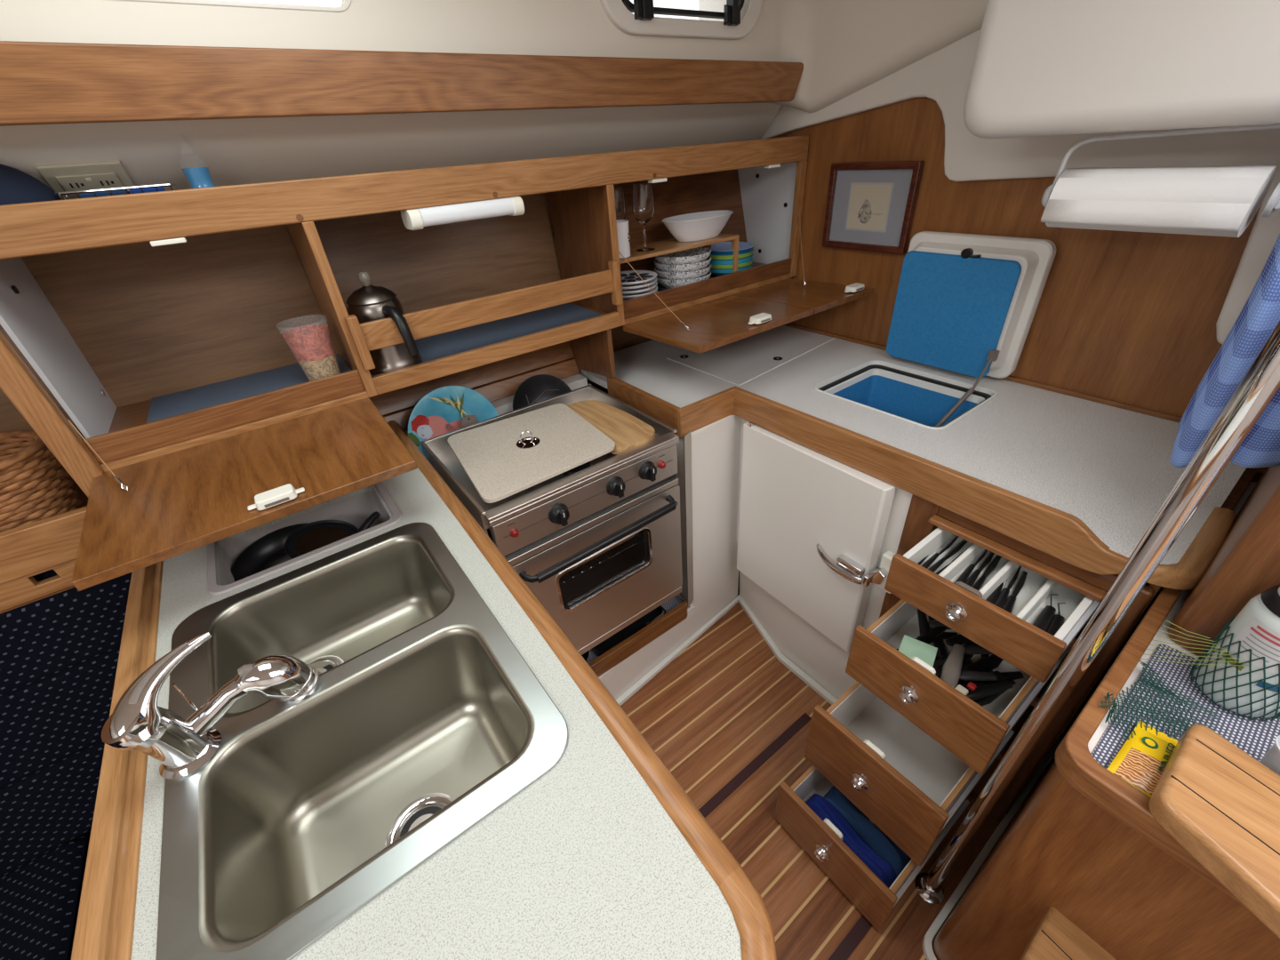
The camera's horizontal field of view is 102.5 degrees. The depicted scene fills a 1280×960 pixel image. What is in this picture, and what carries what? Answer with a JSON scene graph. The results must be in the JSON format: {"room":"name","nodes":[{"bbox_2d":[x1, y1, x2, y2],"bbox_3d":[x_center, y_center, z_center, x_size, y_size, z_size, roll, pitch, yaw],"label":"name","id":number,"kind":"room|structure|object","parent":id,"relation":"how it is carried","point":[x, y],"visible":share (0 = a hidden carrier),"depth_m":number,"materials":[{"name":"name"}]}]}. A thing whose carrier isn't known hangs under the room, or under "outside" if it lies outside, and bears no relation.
{"room":"ship interior","nodes":[
{"label":"ship interior","id":0,"kind":"room"},
{"bbox_2d":[0,192,651,493],"bbox_3d":[-1.258,0.077,1.649,4.300,1.597,0.175,-25,38,-28],"label":"wall","id":1,"kind":"structure","parent":0,"point":[11,419],"depth_m":1.24,"materials":[{"name":"brown wood"}]},
{"bbox_2d":[0,482,88,611],"bbox_3d":[-1.976,0.164,0.729,1.818,0.622,0.445,-25,38,-28],"label":"open shelf","id":2,"kind":"object","parent":1,"relation":"attached to","point":[37,559],"visible":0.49,"depth_m":1.05,"materials":[{"name":"brown wood"}]},
{"bbox_2d":[0,430,82,532],"bbox_3d":[-1.375,0.041,1.081,0.279,0.193,0.259,-22,37,-25],"label":"wicker basket","id":3,"kind":"object","parent":2,"relation":"on","point":[33,463],"visible":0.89,"depth_m":1.07,"materials":[{"name":"brown wicker"}]},
{"bbox_2d":[368,341,574,415],"bbox_3d":[-0.795,-0.303,1.623,1.297,0.153,0.082,-25,38,-28],"label":"board","id":4,"kind":"object","parent":1,"relation":"attached to","point":[408,396],"visible":0.25,"depth_m":1.76,"materials":[{"name":"brown wood"}]},
{"bbox_2d":[0,0,759,61],"bbox_3d":[-1.241,-0.774,0.634,4.000,0.375,0.050,-25,38,-28],"label":"wall","id":5,"kind":"structure","parent":0,"point":[553,28],"depth_m":1.09,"materials":[{"name":"beige paint"}]},
{"bbox_2d":[116,0,351,12],"bbox_3d":[-0.926,-0.894,0.819,0.824,0.194,0.029,-25,38,-28],"label":"window","id":6,"kind":"structure","parent":5,"relation":"in","point":[345,6],"depth_m":0.97,"materials":[{"name":"white plastic"}]},
{"bbox_2d":[0,40,803,126],"bbox_3d":[-1.117,-0.585,0.758,4.174,0.122,0.024,-25,38,-28],"label":"fiddle","id":7,"kind":"object","parent":5,"relation":"attached to","point":[42,83],"visible":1,"depth_m":1.04,"materials":[{"name":"brown wood"}]},
{"bbox_2d":[599,0,763,39],"bbox_3d":[0.130,-1.384,1.422,0.610,0.241,0.067,-25,38,-28],"label":"window","id":8,"kind":"structure","parent":5,"relation":"in","point":[734,26],"depth_m":1.46,"materials":[{"name":"white plastic"}]},
{"bbox_2d":[0,103,781,191],"bbox_3d":[-1.269,-0.632,1.014,4.210,0.283,0.465,-25,38,-28],"label":"wall","id":9,"kind":"structure","parent":0,"point":[237,151],"depth_m":1.23,"materials":[{"name":"beige"}]},
{"bbox_2d":[35,160,134,199],"bbox_3d":[-1.092,-0.591,1.023,0.124,0.068,0.064,-25,38,-28],"label":"wall socket","id":10,"kind":"object","parent":9,"relation":"attached to","point":[95,175],"visible":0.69,"depth_m":1.00,"materials":[{"name":"beige plastic"}]},
{"bbox_2d":[55,172,123,196],"bbox_3d":[-1.088,-0.587,1.020,0.090,0.035,0.033,-25,38,-28],"label":"receptacle","id":11,"kind":"object","parent":10,"relation":"attached to","point":[64,181],"depth_m":1.01,"materials":[{"name":"beige plastic"}]},
{"bbox_2d":[0,135,873,591],"bbox_3d":[-0.901,-0.252,1.155,3.846,0.694,0.790,-25,38,-28],"label":"upper cabinet","id":12,"kind":"object","parent":9,"relation":"attached to","point":[156,322],"visible":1,"depth_m":1.30,"materials":[{"name":"brown wood"}]},
{"bbox_2d":[54,183,175,199],"bbox_3d":[-1.011,-0.537,1.016,0.181,0.073,0.055,-25,38,-28],"label":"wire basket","id":13,"kind":"object","parent":12,"relation":"on","point":[171,185],"visible":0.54,"depth_m":0.98,"materials":[{"name":"silver metal"}]},
{"bbox_2d":[182,167,215,188],"bbox_3d":[-0.913,-0.624,1.065,0.058,0.153,0.058,-25,38,-28],"label":"cup","id":14,"kind":"object","parent":12,"relation":"on","point":[198,177],"visible":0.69,"depth_m":1.05,"materials":[{"name":"blue plastic"}]},
{"bbox_2d":[108,354,351,432],"bbox_3d":[-1.020,-0.205,1.313,0.531,0.020,0.336,-25,38,-28],"label":"shelf","id":15,"kind":"object","parent":12,"relation":"attached to","point":[132,412],"depth_m":1.28,"materials":[{"name":"brown wood"}]},
{"bbox_2d":[281,324,340,381],"bbox_3d":[-0.825,-0.324,1.302,0.112,0.158,0.112,-25,38,-28],"label":"tumbler","id":16,"kind":"object","parent":12,"relation":"on","point":[312,346],"visible":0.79,"depth_m":1.28,"materials":[{"name":"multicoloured plastic"}]},
{"bbox_2d":[345,271,422,375],"bbox_3d":[-0.665,-0.404,1.324,0.147,0.246,0.203,-25,38,-28],"label":"coffee pot","id":17,"kind":"object","parent":12,"relation":"on","point":[368,303],"visible":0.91,"depth_m":1.28,"materials":[{"name":"silver metal"}]},
{"bbox_2d":[400,196,524,230],"bbox_3d":[-0.446,-0.683,1.309,0.296,0.044,0.078,-25,38,-28],"label":"light fixture","id":18,"kind":"object","parent":12,"relation":"attached to","point":[413,219],"visible":0.95,"depth_m":1.27,"materials":[{"name":"white plastic"}]},
{"bbox_2d":[417,197,514,226],"bbox_3d":[-0.446,-0.684,1.308,0.240,0.040,0.072,-25,38,-28],"label":"diffuser","id":19,"kind":"object","parent":18,"relation":"attached to","point":[463,212],"depth_m":1.28,"materials":[{"name":"white plastic"}]},
{"bbox_2d":[383,358,579,430],"bbox_3d":[-0.759,-0.194,1.648,1.297,0.052,0.037,-25,38,-28],"label":"board","id":20,"kind":"object","parent":12,"relation":"attached to","point":[507,387],"visible":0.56,"depth_m":1.81,"materials":[{"name":"red wood"}]},
{"bbox_2d":[568,302,607,314],"bbox_3d":[-0.488,-0.458,1.635,0.772,0.020,0.346,-25,38,-28],"label":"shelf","id":21,"kind":"object","parent":12,"relation":"attached to","point":[574,308],"depth_m":1.77,"materials":[{"name":"blue wood"}]},
{"bbox_2d":[656,271,711,288],"bbox_3d":[0.163,-0.764,1.961,0.216,0.046,0.216,-25,38,-28],"label":"bowl","id":22,"kind":"object","parent":12,"relation":"in","point":[667,284],"visible":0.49,"depth_m":1.88,"materials":[{"name":"grey ceramic"}]},
{"bbox_2d":[654,263,711,279],"bbox_3d":[0.162,-0.786,1.947,0.216,0.046,0.216,-25,38,-28],"label":"bowl","id":23,"kind":"object","parent":22,"relation":"on","point":[667,276],"visible":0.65,"depth_m":1.87,"materials":[{"name":"grey ceramic"}]},
{"bbox_2d":[653,256,711,272],"bbox_3d":[0.160,-0.807,1.933,0.216,0.046,0.216,-25,38,-28],"label":"bowl","id":24,"kind":"object","parent":23,"relation":"on","point":[687,268],"visible":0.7,"depth_m":1.86,"materials":[{"name":"grey ceramic"}]},
{"bbox_2d":[654,247,711,264],"bbox_3d":[0.158,-0.829,1.918,0.216,0.046,0.216,-25,38,-28],"label":"bowl","id":25,"kind":"object","parent":24,"relation":"on","point":[699,254],"visible":0.7,"depth_m":1.86,"materials":[{"name":"grey ceramic"}]},
{"bbox_2d":[709,262,765,278],"bbox_3d":[0.209,-0.758,2.007,0.877,0.020,0.266,-25,38,-28],"label":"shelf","id":26,"kind":"object","parent":12,"relation":"attached to","point":[762,275],"depth_m":2.02,"materials":[{"name":"brown wood"}]},
{"bbox_3d":[-1.107,-0.484,0.963,0.133,0.064,0.051,-25,38,-28],"label":"cloth","id":27,"kind":"object","parent":12,"relation":"on","visible":0},
{"bbox_2d":[0,164,62,205],"bbox_3d":[-1.161,-0.514,0.914,0.184,0.095,0.116,-25,38,-28],"label":"cap","id":28,"kind":"object","parent":27,"relation":"on","point":[17,186],"visible":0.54,"depth_m":0.92,"materials":[{"name":"blue fabric"}]},
{"bbox_2d":[620,570,1098,959],"bbox_3d":[-0.116,1.488,0.842,4.300,0.030,3.700,-25,38,-28],"label":"floor","id":29,"kind":"structure","parent":0,"point":[727,697],"depth_m":1.62,"materials":[{"name":"brown wood"}]},
{"bbox_2d":[0,572,131,959],"bbox_3d":[-1.519,1.155,0.608,1.890,0.970,1.130,-25,38,-28],"label":"settee","id":30,"kind":"object","parent":29,"relation":"on","point":[60,650],"visible":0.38,"depth_m":1.09,"materials":[{"name":"blue fabric"}]},
{"bbox_2d":[0,831,90,959],"bbox_3d":[-1.293,1.150,0.693,0.735,0.044,0.980,-25,38,-28],"label":"seat cushion","id":31,"kind":"object","parent":30,"relation":"on","point":[40,896],"depth_m":1.07,"materials":[{"name":"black fabric"}]},
{"bbox_2d":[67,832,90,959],"bbox_3d":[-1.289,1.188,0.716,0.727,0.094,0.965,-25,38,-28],"label":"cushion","id":32,"kind":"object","parent":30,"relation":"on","point":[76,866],"depth_m":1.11,"materials":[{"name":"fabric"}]},
{"bbox_2d":[70,420,776,959],"bbox_3d":[-0.310,0.797,0.964,0.633,1.018,2.260,-25,38,-28],"label":"countertop","id":33,"kind":"structure","parent":29,"relation":"on","point":[605,855],"depth_m":0.60,"materials":[{"name":"laminate"}]},
{"bbox_2d":[230,523,307,582],"bbox_3d":[-0.813,0.194,1.183,0.214,0.073,0.212,-11,34,-10],"label":"frying pan","id":34,"kind":"object","parent":33,"relation":"in","point":[268,551],"visible":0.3,"depth_m":1.22,"materials":[{"name":"black metal"}]},
{"bbox_2d":[284,520,358,559],"bbox_3d":[-0.726,0.141,1.180,0.145,0.045,0.150,-5,33,-1],"label":"frying pan","id":35,"kind":"object","parent":34,"relation":"on","point":[308,538],"visible":0.56,"depth_m":1.19,"materials":[{"name":"black metal"}]},
{"bbox_2d":[155,522,567,959],"bbox_3d":[-0.464,0.388,0.874,0.470,0.190,0.686,-25,38,-28],"label":"sink","id":36,"kind":"object","parent":33,"relation":"in","point":[423,718],"visible":0.87,"depth_m":0.81,"materials":[{"name":"silver metal"}]},
{"bbox_2d":[101,632,321,779],"bbox_3d":[-0.593,0.301,0.725,0.072,0.175,0.222,23,42,36],"label":"faucet","id":37,"kind":"object","parent":36,"relation":"on","point":[182,746],"visible":1,"depth_m":0.70,"materials":[{"name":"silver metal"}]},
{"bbox_2d":[404,373,741,700],"bbox_3d":[-0.154,0.179,1.891,0.998,1.015,0.746,-25,38,-28],"label":"stove recess","id":38,"kind":"object","parent":29,"relation":"on","point":[708,474],"depth_m":1.61,"materials":[{"name":"silver metal"}]},
{"bbox_2d":[408,385,498,455],"bbox_3d":[-0.575,-0.147,1.619,0.297,0.280,0.106,-31,41,-34],"label":"plate","id":39,"kind":"object","parent":38,"relation":"on","point":[442,410],"visible":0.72,"depth_m":1.60,"materials":[{"name":"blue ceramic"}]},
{"bbox_2d":[447,403,615,503],"bbox_3d":[-0.318,-0.117,1.438,0.412,0.048,0.400,-25,38,-28],"label":"lid","id":40,"kind":"object","parent":38,"relation":"on","point":[503,459],"visible":1,"depth_m":1.41,"materials":[{"name":"beige laminate"}]},
{"bbox_2d":[516,436,540,448],"bbox_3d":[-0.313,-0.099,1.440,0.066,0.015,0.066,-25,38,-28],"label":"knob","id":41,"kind":"object","parent":40,"relation":"on","point":[525,442],"depth_m":1.44,"materials":[{"name":"silver metal"}]},
{"bbox_2d":[512,374,571,410],"bbox_3d":[-0.331,-0.256,1.790,0.228,0.208,0.104,-20,36,-22],"label":"griddle","id":42,"kind":"object","parent":38,"relation":"on","point":[539,388],"visible":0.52,"depth_m":1.78,"materials":[{"name":"black metal"}]},
{"bbox_2d":[486,484,682,650],"bbox_3d":[-0.203,0.226,1.674,0.575,0.430,0.466,-25,38,-28],"label":"oven","id":43,"kind":"object","parent":38,"relation":"in","point":[601,577],"depth_m":1.58,"materials":[{"name":"silver metal"}]},
{"bbox_2d":[567,400,655,454],"bbox_3d":[-0.105,-0.173,1.565,0.161,0.022,0.362,-25,38,-28],"label":"cutting board","id":44,"kind":"object","parent":38,"relation":"on","point":[628,432],"visible":0.84,"depth_m":1.53,"materials":[{"name":"brown wood"}]},
{"bbox_2d":[591,605,665,656],"bbox_3d":[-0.084,0.499,1.907,0.300,0.058,0.269,-25,38,-28],"label":"baking pan","id":45,"kind":"object","parent":38,"relation":"on","point":[660,611],"visible":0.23,"depth_m":1.86,"materials":[{"name":"black metal"}]},
{"bbox_2d":[616,594,739,705],"bbox_3d":[0.068,0.717,1.951,1.014,0.022,0.021,-30,41,-33],"label":"baseboard","id":46,"kind":"structure","parent":38,"relation":"attached to","point":[674,654],"depth_m":1.99,"materials":[{"name":"white"}]},
{"bbox_2d":[698,712,811,817],"bbox_3d":[0.302,0.940,1.600,0.695,0.002,0.028,-25,38,-28],"label":"trim","id":47,"kind":"structure","parent":29,"relation":"on","point":[722,795],"depth_m":1.63,"materials":[{"name":"red wood"}]},
{"bbox_2d":[736,418,912,699],"bbox_3d":[0.579,0.265,1.757,0.270,0.920,0.639,-25,38,-28],"label":"base cabinet","id":48,"kind":"object","parent":29,"relation":"on","point":[818,536],"visible":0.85,"depth_m":1.61,"materials":[{"name":"white"}]},
{"bbox_2d":[738,594,837,704],"bbox_3d":[0.557,0.668,1.965,0.071,0.022,0.669,-19,36,-21],"label":"baseboard","id":49,"kind":"structure","parent":48,"relation":"attached to","point":[798,672],"depth_m":1.93,"materials":[{"name":"white"}]},
{"bbox_2d":[828,914,871,959],"bbox_3d":[0.569,1.117,1.296,0.700,0.002,0.028,-25,38,-28],"label":"trim","id":50,"kind":"structure","parent":29,"relation":"on","point":[862,926],"depth_m":1.27,"materials":[{"name":"red wood"}]},
{"bbox_2d":[774,494,1160,931],"bbox_3d":[0.926,0.454,1.406,1.211,0.942,0.469,-25,38,-28],"label":"base cabinet","id":51,"kind":"object","parent":29,"relation":"on","point":[908,748],"visible":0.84,"depth_m":1.20,"materials":[{"name":"brown wood"}]},
{"bbox_2d":[805,793,896,887],"bbox_3d":[0.543,0.964,1.367,0.099,0.088,0.269,-25,38,-28],"label":"cloth bag","id":52,"kind":"object","parent":51,"relation":"in","point":[819,804],"visible":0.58,"depth_m":1.35,"materials":[{"name":"blue fabric"}]},
{"bbox_2d":[823,785,911,877],"bbox_3d":[0.625,0.935,1.405,0.102,0.083,0.247,-25,38,-28],"label":"pot holder","id":53,"kind":"object","parent":51,"relation":"in","point":[870,834],"visible":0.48,"depth_m":1.37,"materials":[{"name":"blue fabric"}]},
{"bbox_2d":[577,231,1246,589],"bbox_3d":[0.629,-0.286,1.613,0.950,0.776,1.796,-25,38,-28],"label":"countertop","id":54,"kind":"structure","parent":51,"relation":"on","point":[932,416],"depth_m":1.48,"materials":[{"name":"grey laminate"}]},
{"bbox_2d":[619,232,739,272],"bbox_3d":[0.090,-0.781,1.893,0.589,0.158,0.182,-25,38,-28],"label":"shelf riser","id":55,"kind":"object","parent":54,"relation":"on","point":[671,245],"visible":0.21,"depth_m":1.85,"materials":[{"name":"brown wood"}]},
{"bbox_2d":[613,185,626,219],"bbox_3d":[-0.081,-0.877,1.734,0.074,0.200,0.074,-13,34,-12],"label":"wine glass","id":56,"kind":"object","parent":55,"relation":"on","point":[619,192],"visible":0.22,"depth_m":1.68,"materials":[{"name":"clear glass"}]},
{"bbox_2d":[616,219,630,258],"bbox_3d":[-0.069,-0.785,1.675,0.072,0.108,0.072,-25,38,-28],"label":"mug","id":57,"kind":"object","parent":55,"relation":"on","point":[622,225],"visible":0.67,"depth_m":1.65,"materials":[{"name":"white ceramic"}]},
{"bbox_2d":[632,183,655,251],"bbox_3d":[0.013,-0.887,1.737,0.074,0.200,0.074,-13,34,-12],"label":"wine glass","id":58,"kind":"object","parent":55,"relation":"on","point":[643,202],"visible":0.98,"depth_m":1.69,"materials":[{"name":"clear glass"}]},
{"bbox_2d":[661,210,733,241],"bbox_3d":[0.215,-0.938,1.904,0.317,0.076,0.179,-25,38,-28],"label":"serving bowl","id":59,"kind":"object","parent":55,"relation":"on","point":[700,226],"visible":1,"depth_m":1.85,"materials":[{"name":"white ceramic"}]},
{"bbox_2d":[709,262,752,276],"bbox_3d":[0.356,-0.856,2.082,0.201,0.041,0.201,-25,38,-28],"label":"bowl","id":60,"kind":"object","parent":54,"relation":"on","point":[716,272],"visible":0.41,"depth_m":2.01,"materials":[{"name":"blue ceramic"}]},
{"bbox_2d":[710,257,753,269],"bbox_3d":[0.355,-0.869,2.073,0.201,0.041,0.201,-25,38,-28],"label":"bowl","id":61,"kind":"object","parent":60,"relation":"on","point":[748,263],"visible":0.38,"depth_m":1.99,"materials":[{"name":"green ceramic"}]},
{"bbox_2d":[710,253,753,263],"bbox_3d":[0.354,-0.883,2.064,0.201,0.041,0.201,-25,38,-28],"label":"bowl","id":62,"kind":"object","parent":61,"relation":"on","point":[748,259],"visible":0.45,"depth_m":1.99,"materials":[{"name":"blue ceramic"}]},
{"bbox_2d":[709,248,753,259],"bbox_3d":[0.352,-0.897,2.055,0.201,0.041,0.201,-25,38,-28],"label":"bowl","id":63,"kind":"object","parent":62,"relation":"on","point":[748,254],"visible":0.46,"depth_m":1.98,"materials":[{"name":"green ceramic"}]},
{"bbox_2d":[703,241,753,255],"bbox_3d":[0.351,-0.911,2.046,0.201,0.041,0.201,-25,38,-28],"label":"bowl","id":64,"kind":"object","parent":63,"relation":"on","point":[724,248],"visible":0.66,"depth_m":2.08,"materials":[{"name":"blue ceramic"}]},
{"bbox_2d":[898,634,937,666],"bbox_3d":[0.643,0.404,1.192,0.074,0.004,0.085,19,40,31],"label":"notepad","id":65,"kind":"object","parent":51,"relation":"in","point":[910,647],"visible":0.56,"depth_m":1.20,"materials":[{"name":"green paper"}]},
{"bbox_2d":[934,663,967,678],"bbox_3d":[0.709,0.441,1.183,0.090,0.016,0.028,-11,34,-9],"label":"tool","id":66,"kind":"object","parent":51,"relation":"in","point":[938,670],"visible":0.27,"depth_m":1.18,"materials":[{"name":"black plastic"}]},
{"bbox_2d":[940,643,965,687],"bbox_3d":[0.714,0.426,1.173,0.036,0.029,0.132,20,40,32],"label":"bottle opener","id":67,"kind":"object","parent":66,"relation":"on","point":[952,667],"visible":0.79,"depth_m":1.16,"materials":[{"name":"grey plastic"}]},
{"bbox_2d":[959,670,996,680],"bbox_3d":[0.763,0.446,1.168,0.083,0.016,0.028,0,33,7],"label":"tool","id":68,"kind":"object","parent":51,"relation":"in","point":[965,675],"visible":0.79,"depth_m":1.16,"materials":[{"name":"grey plastic"}]},
{"bbox_2d":[966,680,1012,699],"bbox_3d":[0.770,0.466,1.137,0.114,0.016,0.028,-10,34,-8],"label":"tool","id":69,"kind":"object","parent":51,"relation":"in","point":[980,692],"visible":0.76,"depth_m":1.13,"materials":[{"name":"black plastic"}]},
{"bbox_2d":[903,520,1103,640],"bbox_3d":[0.840,0.198,1.171,0.370,0.066,0.314,-25,38,-28],"label":"tray","id":70,"kind":"object","parent":51,"relation":"in","point":[1036,590],"depth_m":1.13,"materials":[{"name":"white plastic"}]},
{"bbox_2d":[994,565,1021,608],"bbox_3d":[0.813,0.248,1.141,0.022,0.010,0.220,25,43,37],"label":"table knife","id":71,"kind":"object","parent":51,"relation":"in","point":[1000,602],"visible":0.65,"depth_m":1.14,"materials":[{"name":"black plastic"}]},
{"bbox_2d":[1002,570,1027,613],"bbox_3d":[0.814,0.260,1.123,0.022,0.010,0.220,25,43,37],"label":"table knife","id":72,"kind":"object","parent":51,"relation":"in","point":[1009,604],"visible":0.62,"depth_m":1.14,"materials":[{"name":"black plastic"}]},
{"bbox_2d":[1032,594,1058,631],"bbox_3d":[0.849,0.284,1.071,0.161,0.018,0.028,-29,40,-33],"label":"peeler","id":73,"kind":"object","parent":51,"relation":"in","point":[1043,621],"visible":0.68,"depth_m":1.06,"materials":[{"name":"black plastic"}]},
{"bbox_2d":[914,320,1279,904],"bbox_3d":[0.685,0.134,0.727,0.068,2.250,0.078,-25,38,-28],"label":"pole","id":74,"kind":"object","parent":29,"relation":"on","point":[1260,382],"visible":0.99,"depth_m":0.71,"materials":[{"name":"silver metal"}]},
{"bbox_2d":[932,467,1279,959],"bbox_3d":[1.440,0.790,0.854,1.164,0.915,1.174,-25,38,-28],"label":"wooden cabinet","id":75,"kind":"object","parent":29,"relation":"on","point":[1085,844],"visible":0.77,"depth_m":0.79,"materials":[{"name":"brown wood"}]},
{"bbox_2d":[1019,906,1116,959],"bbox_3d":[0.789,0.921,0.636,0.310,0.041,0.588,-25,38,-28],"label":"step","id":76,"kind":"structure","parent":75,"relation":"attached to","point":[1055,937],"depth_m":0.85,"materials":[{"name":"brown wood"}]},
{"bbox_2d":[1106,720,1177,797],"bbox_3d":[0.727,0.402,0.721,0.141,0.024,0.083,-25,38,-28],"label":"packet","id":77,"kind":"object","parent":75,"relation":"on","point":[1141,761],"visible":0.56,"depth_m":0.72,"materials":[{"name":"yellow plastic"}]},
{"bbox_2d":[1114,747,1166,795],"bbox_3d":[0.707,0.409,0.704,0.060,0.011,0.071,-25,38,-28],"label":"picture","id":78,"kind":"object","parent":77,"relation":"on","point":[1142,768],"depth_m":0.72},
{"bbox_2d":[1097,616,1279,739],"bbox_3d":[0.839,0.293,0.780,0.289,0.125,0.128,-8,33,-5],"label":"net","id":79,"kind":"object","parent":75,"relation":"on","point":[1113,710],"visible":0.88,"depth_m":0.78,"materials":[{"name":"teal fabric"}]},
{"bbox_2d":[1148,723,1279,938],"bbox_3d":[0.844,0.534,0.463,0.207,0.072,0.622,-20,36,-22],"label":"step","id":80,"kind":"structure","parent":75,"relation":"on","point":[1218,802],"depth_m":0.62,"materials":[{"name":"brown wood"}]},
{"bbox_2d":[1168,465,1279,655],"bbox_3d":[1.452,0.041,0.605,0.742,0.663,0.860,-25,38,-28],"label":"upright","id":81,"kind":"object","parent":75,"relation":"on","point":[1246,564],"visible":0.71,"depth_m":0.81,"materials":[{"name":"brown wood"}]},
{"bbox_2d":[1193,584,1279,717],"bbox_3d":[0.928,0.240,0.748,0.100,0.240,0.098,-25,38,-28],"label":"jar","id":82,"kind":"object","parent":75,"relation":"on","point":[1257,626],"visible":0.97,"depth_m":0.75,"materials":[{"name":"white plastic"}]},
{"bbox_2d":[1259,735,1279,775],"bbox_3d":[0.862,0.386,0.680,0.058,0.079,0.058,-25,38,-28],"label":"plastic cup","id":83,"kind":"object","parent":75,"relation":"on","point":[1271,759],"visible":0.33,"depth_m":0.68,"materials":[{"name":"white plastic"}]},
{"bbox_2d":[752,0,987,112],"bbox_3d":[0.749,-1.340,1.387,0.310,0.518,1.100,-25,38,-28],"label":"wall","id":84,"kind":"structure","parent":0,"point":[844,47],"depth_m":1.59,"materials":[{"name":"beige paint"}]},
{"bbox_2d":[963,0,1279,138],"bbox_3d":[1.450,-0.860,0.427,0.360,0.865,1.945,-25,38,-28],"label":"trim","id":85,"kind":"structure","parent":84,"relation":"attached to","point":[1041,68],"depth_m":0.98,"materials":[{"name":"white plastic"}]},
{"bbox_2d":[1041,123,1279,216],"bbox_3d":[1.081,-0.636,1.057,0.060,0.153,0.397,-25,38,-28],"label":"paper towel holder","id":86,"kind":"object","parent":84,"relation":"attached to","point":[1273,204],"visible":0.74,"depth_m":1.02,"materials":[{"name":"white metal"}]},
{"bbox_2d":[1040,165,1277,237],"bbox_3d":[1.077,-0.594,1.089,0.127,0.121,0.326,-25,38,-28],"label":"paper towel roll","id":87,"kind":"object","parent":86,"relation":"hanging from","point":[1215,201],"visible":1,"depth_m":1.04,"materials":[{"name":"white paper"}]},
{"bbox_2d":[698,0,1279,685],"bbox_3d":[1.462,-0.274,1.255,0.075,2.250,3.800,-25,38,-28],"label":"wall","id":88,"kind":"structure","parent":0,"point":[1130,317],"depth_m":1.46,"materials":[{"name":"brown wood"}]},
{"bbox_2d":[822,160,924,254],"bbox_3d":[0.794,-0.949,1.788,0.026,0.272,0.327,-25,38,-28],"label":"framed print","id":89,"kind":"object","parent":88,"relation":"attached to","point":[871,205],"visible":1,"depth_m":1.77,"materials":[{"name":"brown wood"}]},
{"bbox_2d":[783,322,1182,422],"bbox_3d":[0.993,-0.454,1.863,0.012,0.014,1.750,-25,38,-28],"label":"trim","id":90,"kind":"structure","parent":88,"relation":"attached to","point":[1170,417],"depth_m":1.54,"materials":[{"name":"red wood"}]},
{"bbox_2d":[922,687,1096,959],"bbox_3d":[1.470,1.155,1.112,1.146,0.020,1.160,-25,38,-28],"label":"baseboard","id":91,"kind":"structure","parent":88,"relation":"attached to","point":[927,941],"depth_m":1.39,"materials":[{"name":"white"}]},
{"bbox_2d":[1216,156,1279,343],"bbox_3d":[1.685,-0.295,0.794,0.040,0.440,1.114,-25,38,-28],"label":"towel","id":92,"kind":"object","parent":88,"relation":"attached to","point":[1265,232],"depth_m":1.14,"materials":[{"name":"white"}]},
{"bbox_3d":[1.034,-0.536,0.555,0.033,0.089,0.008,-25,38,-28],"label":"towel hook","id":93,"kind":"object","parent":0,"visible":0},
{"bbox_2d":[1169,233,1279,468],"bbox_3d":[1.048,-0.268,0.774,0.057,0.619,0.200,-25,38,-28],"label":"curtain","id":94,"kind":"object","parent":93,"relation":"hanging from","point":[1260,315],"visible":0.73,"depth_m":0.87,"materials":[{"name":"blue fabric"}]},
{"bbox_3d":[-0.031,-0.645,1.833,0.194,0.013,0.194,-25,38,-28],"label":"plate","id":95,"kind":"object","parent":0,"visible":0},
{"bbox_3d":[-0.032,-0.657,1.825,0.194,0.013,0.194,-25,38,-28],"label":"plate","id":96,"kind":"object","parent":95,"relation":"on","visible":0},
{"bbox_2d":[622,286,657,298],"bbox_3d":[-0.033,-0.669,1.817,0.194,0.013,0.194,-25,38,-28],"label":"plate","id":97,"kind":"object","parent":96,"relation":"on","point":[638,294],"visible":0.29,"depth_m":1.77,"materials":[{"name":"white ceramic"}]},
{"bbox_2d":[622,280,657,294],"bbox_3d":[-0.034,-0.681,1.809,0.194,0.013,0.194,-25,38,-28],"label":"plate","id":98,"kind":"object","parent":97,"relation":"on","point":[644,289],"visible":0.26,"depth_m":1.76,"materials":[{"name":"white ceramic"}]},
{"bbox_2d":[622,277,657,289],"bbox_3d":[-0.035,-0.693,1.801,0.194,0.013,0.194,-25,38,-28],"label":"plate","id":99,"kind":"object","parent":98,"relation":"on","point":[650,283],"visible":0.27,"depth_m":1.75,"materials":[{"name":"white ceramic"}]},
{"bbox_2d":[620,270,657,285],"bbox_3d":[-0.036,-0.706,1.793,0.194,0.013,0.194,-25,38,-28],"label":"plate","id":100,"kind":"object","parent":99,"relation":"on","point":[629,276],"visible":0.64,"depth_m":1.79,"materials":[{"name":"white ceramic"}]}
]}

